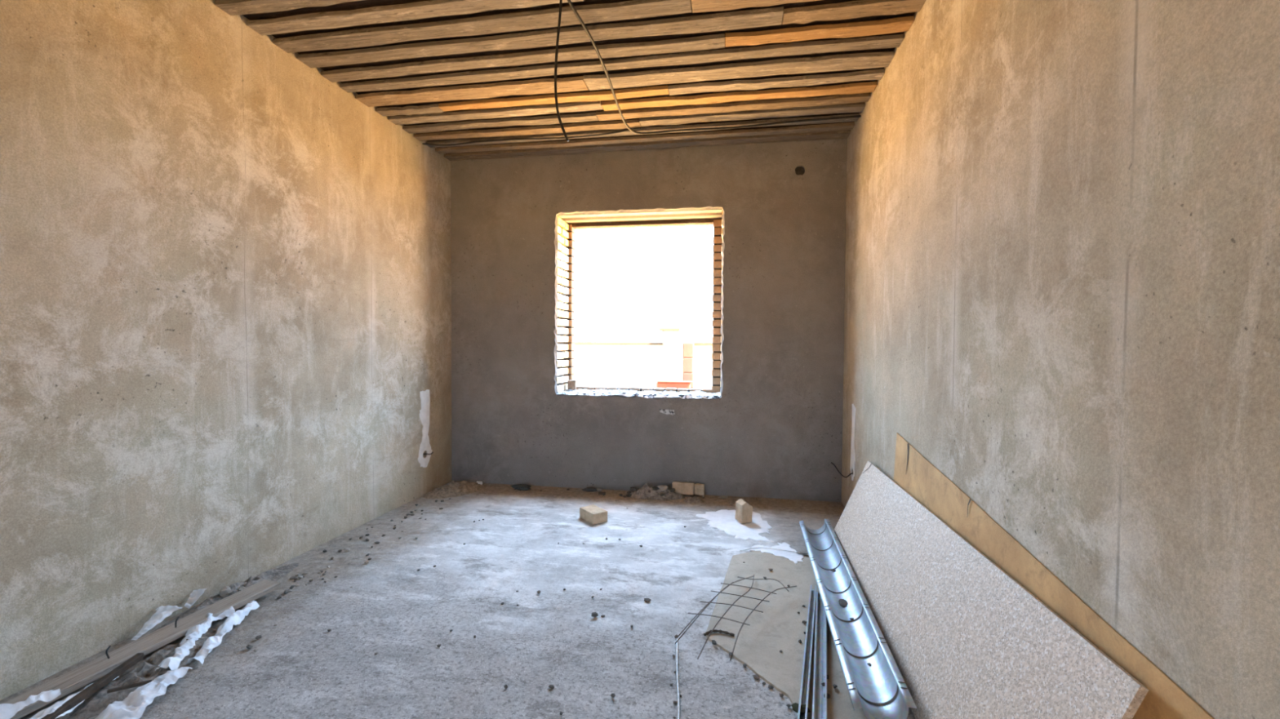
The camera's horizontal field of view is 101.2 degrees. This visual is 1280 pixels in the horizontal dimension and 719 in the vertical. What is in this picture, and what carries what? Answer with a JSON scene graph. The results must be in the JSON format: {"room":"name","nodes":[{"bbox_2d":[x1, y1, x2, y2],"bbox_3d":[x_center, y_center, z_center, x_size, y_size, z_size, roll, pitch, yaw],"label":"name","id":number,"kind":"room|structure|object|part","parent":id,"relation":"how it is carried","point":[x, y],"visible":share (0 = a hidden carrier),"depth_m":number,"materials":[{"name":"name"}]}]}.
{"room":"construction site","nodes":[
{"label":"construction site","id":0,"kind":"room"},
{"bbox_2d":[0,0,451,700],"bbox_3d":[-2.435,-0.367,2.024,0.304,3.200,6.993,1,1,10],"label":"wall","id":1,"kind":"structure","parent":0,"point":[225,273],"depth_m":2.55,"materials":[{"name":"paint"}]},
{"bbox_2d":[131,605,182,640],"bbox_3d":[-2.172,1.168,2.336,0.118,0.054,0.205,0,1,-4],"label":"plastic sheet","id":2,"kind":"object","parent":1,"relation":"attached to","point":[162,612],"visible":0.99,"depth_m":2.37,"materials":[{"name":"white plastic"}]},
{"bbox_2d":[0,481,915,718],"bbox_3d":[-0.593,1.358,1.525,4.138,0.200,6.543,1,1,10],"label":"floor","id":3,"kind":"structure","parent":0,"point":[299,668],"depth_m":2.46,"materials":[{"name":"concrete"}]},
{"bbox_2d":[29,675,119,718],"bbox_3d":[-1.987,1.200,1.787,0.103,0.052,0.403,1,1,6],"label":"plastic sheet","id":4,"kind":"object","parent":3,"relation":"on","point":[42,713],"visible":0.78,"depth_m":1.78,"materials":[{"name":"white plastic"}]},
{"bbox_2d":[41,653,144,718],"bbox_3d":[-1.970,1.196,1.776,0.026,0.055,0.620,0,1,-1],"label":"batten","id":5,"kind":"object","parent":3,"relation":"on","point":[91,690],"visible":1,"depth_m":1.90,"materials":[{"name":"brown wood"}]},
{"bbox_2d":[3,579,280,718],"bbox_3d":[-2.102,1.197,2.022,0.112,0.029,1.500,1,2,14],"label":"plank","id":6,"kind":"object","parent":3,"relation":"on","point":[89,673],"visible":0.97,"depth_m":2.15,"materials":[{"name":"wood"}]},
{"bbox_2d":[0,688,61,718],"bbox_3d":[-2.116,1.159,1.712,0.095,0.048,0.317,1,2,19],"label":"plastic sheet","id":7,"kind":"object","parent":6,"relation":"on","point":[7,711],"visible":1,"depth_m":1.77,"materials":[{"name":"white plastic"}]},
{"bbox_2d":[105,645,111,658],"bbox_3d":[-2.102,1.159,2.081,0.012,0.039,0.036,0,2,-30],"label":"nail","id":8,"kind":"object","parent":6,"relation":"on","point":[108,647],"visible":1,"depth_m":2.07,"materials":[{"name":"black metal"}]},
{"bbox_2d":[95,666,192,718],"bbox_3d":[-1.791,1.214,1.815,0.196,0.056,0.529,0,1,0],"label":"plastic sheet","id":9,"kind":"object","parent":3,"relation":"on","point":[133,707],"visible":1,"depth_m":1.87,"materials":[{"name":"white plastic"}]},
{"bbox_2d":[66,628,224,718],"bbox_3d":[-1.929,1.206,2.102,0.220,0.061,0.600,0,1,3],"label":"heap","id":10,"kind":"object","parent":3,"relation":"on","point":[95,704],"visible":0.7,"depth_m":2.00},
{"bbox_2d":[106,680,151,693],"bbox_3d":[-1.872,1.200,1.929,0.120,0.010,0.010,0,2,-28],"label":"stick","id":11,"kind":"object","parent":10,"relation":"on","point":[142,683],"visible":1,"depth_m":1.92,"materials":[{"name":"brown wood"}]},
{"bbox_2d":[155,606,235,671],"bbox_3d":[-1.921,1.193,2.272,0.107,0.059,0.464,0,1,-10],"label":"plastic sheet","id":12,"kind":"object","parent":10,"relation":"on","point":[196,632],"visible":0.97,"depth_m":2.22,"materials":[{"name":"white plastic"}]},
{"bbox_2d":[185,600,259,664],"bbox_3d":[-1.848,1.201,2.338,0.075,0.054,0.480,0,1,-12],"label":"plastic sheet","id":13,"kind":"object","parent":10,"relation":"on","point":[236,618],"visible":1,"depth_m":2.33,"materials":[{"name":"white plastic"}]},
{"bbox_2d":[150,562,299,633],"bbox_3d":[-2.098,1.190,2.718,0.176,0.059,0.841,1,1,10],"label":"heap","id":14,"kind":"object","parent":3,"relation":"on","point":[275,575],"visible":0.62,"depth_m":2.77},
{"bbox_2d":[184,588,206,608],"bbox_3d":[-2.172,1.163,2.558,0.067,0.060,0.083,0,1,-4],"label":"plastic sheet","id":15,"kind":"object","parent":14,"relation":"on","point":[195,595],"visible":1,"depth_m":2.57,"materials":[{"name":"white plastic"}]},
{"bbox_2d":[218,586,232,597],"bbox_3d":[-2.099,1.177,2.664,0.058,0.061,0.051,2,2,43],"label":"chunk","id":16,"kind":"object","parent":14,"relation":"on","point":[224,592],"visible":0.94,"depth_m":2.65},
{"bbox_2d":[238,586,246,591],"bbox_3d":[-2.056,1.194,2.726,0.052,0.028,0.035,0,1,-6],"label":"chunk","id":17,"kind":"object","parent":14,"relation":"on","point":[240,588],"visible":0.42,"depth_m":2.72,"materials":[{"name":"grey concrete"}]},
{"bbox_2d":[245,644,253,648],"bbox_3d":[-1.663,1.225,2.239,0.023,0.019,0.027,0,2,-23],"label":"crumb","id":18,"kind":"object","parent":3,"relation":"on","point":[248,646],"visible":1,"depth_m":2.23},
{"bbox_2d":[421,480,487,498],"bbox_3d":[-1.650,1.128,4.700,0.380,0.088,0.600,2,2,38],"label":"heap","id":19,"kind":"object","parent":3,"relation":"on","point":[453,489],"visible":0.95,"depth_m":4.62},
{"bbox_2d":[510,484,531,490],"bbox_3d":[-1.073,1.150,4.752,0.205,0.047,0.105,1,1,10],"label":"rag","id":20,"kind":"object","parent":3,"relation":"on","point":[519,486],"visible":1,"depth_m":4.72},
{"bbox_2d":[581,486,597,491],"bbox_3d":[-0.452,1.159,4.690,0.147,0.040,0.059,1,1,10],"label":"lump","id":21,"kind":"object","parent":3,"relation":"on","point":[587,489],"visible":1,"depth_m":4.67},
{"bbox_2d":[579,504,607,524],"bbox_3d":[-0.349,1.158,3.931,0.134,0.082,0.216,-1,2,-36],"label":"brick","id":22,"kind":"object","parent":3,"relation":"on","point":[593,514],"visible":1,"depth_m":3.88,"materials":[{"name":"beige brick"}]},
{"bbox_2d":[591,612,598,617],"bbox_3d":[-0.217,1.224,2.520,0.033,0.024,0.020,0,2,-22],"label":"crumb","id":23,"kind":"object","parent":3,"relation":"on","point":[593,614],"visible":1,"depth_m":2.52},
{"bbox_2d":[644,598,650,602],"bbox_3d":[0.036,1.227,2.683,0.028,0.013,0.036,-1,2,-37],"label":"crumb","id":24,"kind":"object","parent":3,"relation":"on","point":[646,600],"visible":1,"depth_m":2.67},
{"bbox_2d":[630,483,684,500],"bbox_3d":[0.132,1.129,4.561,0.524,0.116,0.230,1,1,10],"label":"heap","id":25,"kind":"object","parent":3,"relation":"on","point":[642,493],"visible":0.87,"depth_m":4.51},
{"bbox_2d":[629,487,636,492],"bbox_3d":[-0.060,1.137,4.596,0.062,0.048,0.039,0,1,-7],"label":"crumb","id":26,"kind":"object","parent":25,"relation":"on","point":[632,489],"visible":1,"depth_m":4.58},
{"bbox_2d":[652,486,658,490],"bbox_3d":[0.135,1.118,4.543,0.061,0.042,0.059,0,1,0],"label":"crumb","id":27,"kind":"object","parent":25,"relation":"on","point":[655,488],"visible":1,"depth_m":4.52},
{"bbox_2d":[657,485,667,491],"bbox_3d":[0.193,1.107,4.532,0.099,0.049,0.066,1,1,10],"label":"lump","id":28,"kind":"object","parent":25,"relation":"on","point":[661,488],"visible":1,"depth_m":4.51,"materials":[{"name":"grey concrete"}]},
{"bbox_2d":[675,638,679,718],"bbox_3d":[0.137,1.247,1.902,0.016,0.011,0.839,0,1,4],"label":"rod","id":29,"kind":"object","parent":3,"relation":"on","point":[677,643],"visible":0.98,"depth_m":2.03,"materials":[{"name":"silver metal"}]},
{"bbox_2d":[671,481,693,495],"bbox_3d":[0.376,1.125,4.597,0.195,0.113,0.077,1,1,9],"label":"fragment","id":30,"kind":"object","parent":3,"relation":"on","point":[684,488],"visible":0.85,"depth_m":4.57,"materials":[{"name":"beige brick"}]},
{"bbox_2d":[683,496,704,503],"bbox_3d":[0.452,1.173,4.415,0.184,0.039,0.124,1,1,10],"label":"heap","id":31,"kind":"object","parent":3,"relation":"on","point":[691,500],"visible":1,"depth_m":4.39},
{"bbox_2d":[693,483,704,495],"bbox_3d":[0.515,1.129,4.571,0.092,0.104,0.077,1,1,12],"label":"fragment","id":32,"kind":"object","parent":3,"relation":"on","point":[699,490],"visible":1,"depth_m":4.54,"materials":[{"name":"beige brick"}]},
{"bbox_2d":[711,640,716,644],"bbox_3d":[0.323,1.236,2.292,0.021,0.020,0.030,1,1,7],"label":"crumb","id":33,"kind":"object","parent":3,"relation":"on","point":[713,642],"visible":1,"depth_m":2.29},
{"bbox_2d":[717,496,728,498],"bbox_3d":[0.706,1.179,4.495,0.090,0.023,0.049,1,1,10],"label":"lump","id":34,"kind":"object","parent":3,"relation":"on","point":[721,497],"visible":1,"depth_m":4.48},
{"bbox_2d":[696,509,774,542],"bbox_3d":[0.684,1.205,3.874,0.560,0.003,0.667,1,1,10],"label":"powder spill","id":35,"kind":"object","parent":3,"relation":"on","point":[725,521],"visible":0.89,"depth_m":3.83,"materials":[{"name":"white"}]},
{"bbox_2d":[734,498,752,523],"bbox_3d":[0.771,1.122,3.904,0.096,0.164,0.106,0,2,-18],"label":"brick","id":36,"kind":"object","parent":35,"relation":"on","point":[744,511],"visible":1,"depth_m":3.86,"materials":[{"name":"beige brick"}]},
{"bbox_2d":[752,674,759,680],"bbox_3d":[0.457,1.247,2.062,0.022,0.010,0.028,0,2,-17],"label":"crumb","id":37,"kind":"object","parent":3,"relation":"on","point":[756,677],"visible":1,"depth_m":2.06,"materials":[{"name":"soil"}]},
{"bbox_2d":[703,551,866,718],"bbox_3d":[0.615,1.235,2.305,0.676,0.022,2.197,1,1,10],"label":"sheet","id":38,"kind":"object","parent":3,"relation":"on","point":[758,645],"depth_m":2.43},
{"bbox_3d":[0.354,1.230,2.364,0.138,0.017,0.039,0,1,1],"label":"torn strip","id":39,"kind":"part","parent":38,"relation":"part of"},
{"bbox_2d":[675,574,796,661],"bbox_3d":[0.457,1.194,2.533,0.328,0.054,0.874,1,2,37],"label":"wire mesh","id":40,"kind":"object","parent":38,"relation":"on","point":[725,588],"visible":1,"depth_m":2.50,"materials":[{"name":"black metal"}]},
{"bbox_2d":[749,542,805,564],"bbox_3d":[0.873,1.214,3.289,0.298,0.003,0.331,0,2,-20],"label":"powder spill","id":41,"kind":"object","parent":38,"relation":"on","point":[795,557],"visible":0.98,"depth_m":3.31,"materials":[{"name":"white"}]},
{"bbox_2d":[739,546,795,552],"bbox_3d":[0.802,1.206,3.337,0.344,0.007,0.064,0,1,3],"label":"thin lath","id":42,"kind":"object","parent":41,"relation":"on","point":[757,547],"visible":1,"depth_m":3.34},
{"bbox_2d":[795,551,808,554],"bbox_3d":[1.014,1.204,3.276,0.095,0.017,0.027,1,1,10],"label":"chunk","id":43,"kind":"object","parent":41,"relation":"on","point":[800,552],"visible":0.8,"depth_m":3.27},
{"bbox_2d":[791,702,810,714],"bbox_3d":[0.569,1.238,1.862,0.059,0.027,0.050,0,2,-18],"label":"clump","id":44,"kind":"object","parent":38,"relation":"on","point":[795,706],"visible":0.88,"depth_m":1.85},
{"bbox_2d":[797,584,816,718],"bbox_3d":[0.635,1.231,2.017,0.030,0.028,1.658,1,2,20],"label":"metal profile","id":45,"kind":"object","parent":38,"relation":"on","point":[806,673],"visible":1,"depth_m":2.17,"materials":[{"name":"silver metal"}]},
{"bbox_2d":[812,591,826,718],"bbox_3d":[0.674,1.232,1.970,0.048,0.028,1.573,1,2,19],"label":"metal profile","id":46,"kind":"object","parent":38,"relation":"on","point":[819,702],"visible":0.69,"depth_m":2.12,"materials":[{"name":"silver metal"}]},
{"bbox_2d":[838,599,848,606],"bbox_3d":[1.014,1.211,2.619,0.048,0.012,0.078,1,1,10],"label":"scrap","id":47,"kind":"object","parent":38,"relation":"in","point":[842,602],"visible":1,"depth_m":2.61,"materials":[{"name":"soil"}]},
{"bbox_2d":[799,518,918,718],"bbox_3d":[1.020,1.172,2.719,0.200,0.087,1.956,1,1,12],"label":"metal gutter","id":48,"kind":"object","parent":38,"relation":"on","point":[880,689],"visible":1,"depth_m":2.26,"materials":[{"name":"silver metal"}]},
{"bbox_2d":[834,461,1149,718],"bbox_3d":[1.177,0.966,2.319,0.267,0.561,2.311,1,1,10],"label":"panel","id":49,"kind":"object","parent":3,"relation":"on","point":[966,640],"visible":0.88,"depth_m":1.80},
{"bbox_2d":[893,432,1214,718],"bbox_3d":[1.224,0.852,1.768,0.041,0.820,2.455,1,1,10],"label":"wooden board","id":50,"kind":"object","parent":3,"relation":"on","point":[1164,700],"visible":0.3,"depth_m":1.64,"materials":[{"name":"beige wood"}]},
{"bbox_2d":[214,0,925,161],"bbox_3d":[-0.535,-1.843,1.666,4.138,0.164,6.993,1,1,10],"label":"ceiling","id":51,"kind":"structure","parent":0,"point":[449,72],"depth_m":3.22,"materials":[{"name":"brown wood"}]},
{"bbox_2d":[422,127,640,146],"bbox_3d":[-0.911,-1.819,4.326,1.883,0.024,0.093,1,1,11],"label":"wire","id":52,"kind":"object","parent":51,"relation":"attached to","point":[624,131],"visible":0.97,"depth_m":4.33,"materials":[{"name":"black rubber"}]},
{"bbox_2d":[554,0,568,142],"bbox_3d":[-0.376,-1.416,2.525,0.076,0.733,0.013,1,1,10],"label":"hanging cable","id":53,"kind":"object","parent":51,"relation":"hanging from","point":[561,1],"visible":1,"depth_m":2.53,"materials":[{"name":"black plastic"}]},
{"bbox_2d":[567,0,861,134],"bbox_3d":[0.341,-1.738,3.581,2.434,0.145,1.017,-1,2,-35],"label":"cable","id":54,"kind":"object","parent":51,"relation":"hanging from","point":[570,2],"visible":1,"depth_m":3.89,"materials":[{"name":"plastic"}]},
{"bbox_2d":[450,138,847,502],"bbox_3d":[0.000,-0.425,4.914,3.538,3.200,0.488,1,1,10],"label":"wall","id":55,"kind":"structure","parent":0,"point":[769,424],"depth_m":4.67,"materials":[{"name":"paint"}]},
{"bbox_2d":[567,379,576,390],"bbox_3d":[-0.656,0.242,5.071,0.086,0.096,0.108,0,1,-2],"label":"chunk","id":56,"kind":"object","parent":55,"relation":"on","point":[571,385],"visible":1,"depth_m":5.02,"materials":[{"name":"brick"}]},
{"bbox_3d":[-0.002,0.315,4.880,1.482,0.052,0.385,1,1,10],"label":"sill","id":57,"kind":"part","parent":55,"relation":"part of","materials":[{"name":"white concrete"}]},
{"bbox_2d":[841,0,1279,718],"bbox_3d":[1.345,-0.327,1.384,0.304,3.200,6.993,1,1,10],"label":"wall","id":58,"kind":"structure","parent":0,"point":[1062,260],"depth_m":1.37,"materials":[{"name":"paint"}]},
{"bbox_2d":[831,462,853,477],"bbox_3d":[1.611,0.890,4.208,0.048,0.074,0.387,0,1,-8],"label":"wire","id":59,"kind":"object","parent":58,"relation":"attached to","point":[831,462],"visible":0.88,"depth_m":4.21,"materials":[{"name":"black rubber"}]},
{"label":"outside","id":60,"kind":"structure","parent":0,"visible":0},
{"bbox_3d":[0.407,1.740,2.510,80.000,0.100,85.000,1,1,10],"label":"ground","id":61,"kind":"structure","parent":60,"visible":0},
{"bbox_2d":[573,342,712,389],"bbox_3d":[-0.116,0.545,11.320,24.000,1.835,0.390,1,1,10],"label":"wall","id":62,"kind":"structure","parent":61,"relation":"on","point":[597,364],"depth_m":11.20,"materials":[{"name":"white"}]},
{"bbox_2d":[659,328,684,380],"bbox_3d":[0.653,0.418,10.826,0.460,2.125,0.540,1,1,10],"label":"gate pillar","id":63,"kind":"structure","parent":61,"relation":"on","point":[673,352],"depth_m":10.62,"materials":[{"name":"white"}]},
{"bbox_2d":[654,380,692,389],"bbox_3d":[0.669,0.958,10.416,0.720,1.065,0.370,1,1,10],"label":"crate","id":64,"kind":"object","parent":61,"relation":"on","point":[660,384],"visible":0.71,"depth_m":10.26,"materials":[{"name":"brick"}]},
{"bbox_3d":[0.672,0.434,10.402,0.720,0.015,0.370,1,1,10],"label":"crate lid","id":65,"kind":"part","parent":64,"relation":"part of","materials":[{"name":"white brick"}]},
{"bbox_3d":[0.988,1.332,10.761,0.210,0.304,0.240,1,1,10],"label":"block","id":66,"kind":"object","parent":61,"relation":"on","visible":0},
{"bbox_3d":[0.973,1.028,10.756,0.210,0.304,0.240,1,1,10],"label":"block","id":67,"kind":"object","parent":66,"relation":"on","visible":0},
{"bbox_3d":[0.991,0.723,10.746,0.210,0.304,0.240,1,1,10],"label":"block","id":68,"kind":"object","parent":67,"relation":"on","visible":0},
{"bbox_2d":[683,372,693,387],"bbox_3d":[0.990,0.419,10.739,0.210,0.304,0.240,1,1,10],"label":"block","id":69,"kind":"object","parent":68,"relation":"on","point":[686,376],"visible":0.64,"depth_m":10.62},
{"bbox_2d":[682,357,693,373],"bbox_3d":[0.983,0.114,10.733,0.210,0.304,0.240,1,1,10],"label":"block","id":70,"kind":"object","parent":69,"relation":"on","point":[687,362],"visible":1,"depth_m":10.62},
{"bbox_2d":[683,342,693,357],"bbox_3d":[0.989,-0.190,10.724,0.210,0.304,0.240,1,1,10],"label":"block","id":71,"kind":"object","parent":70,"relation":"on","point":[688,348],"visible":0.96,"depth_m":10.61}
]}

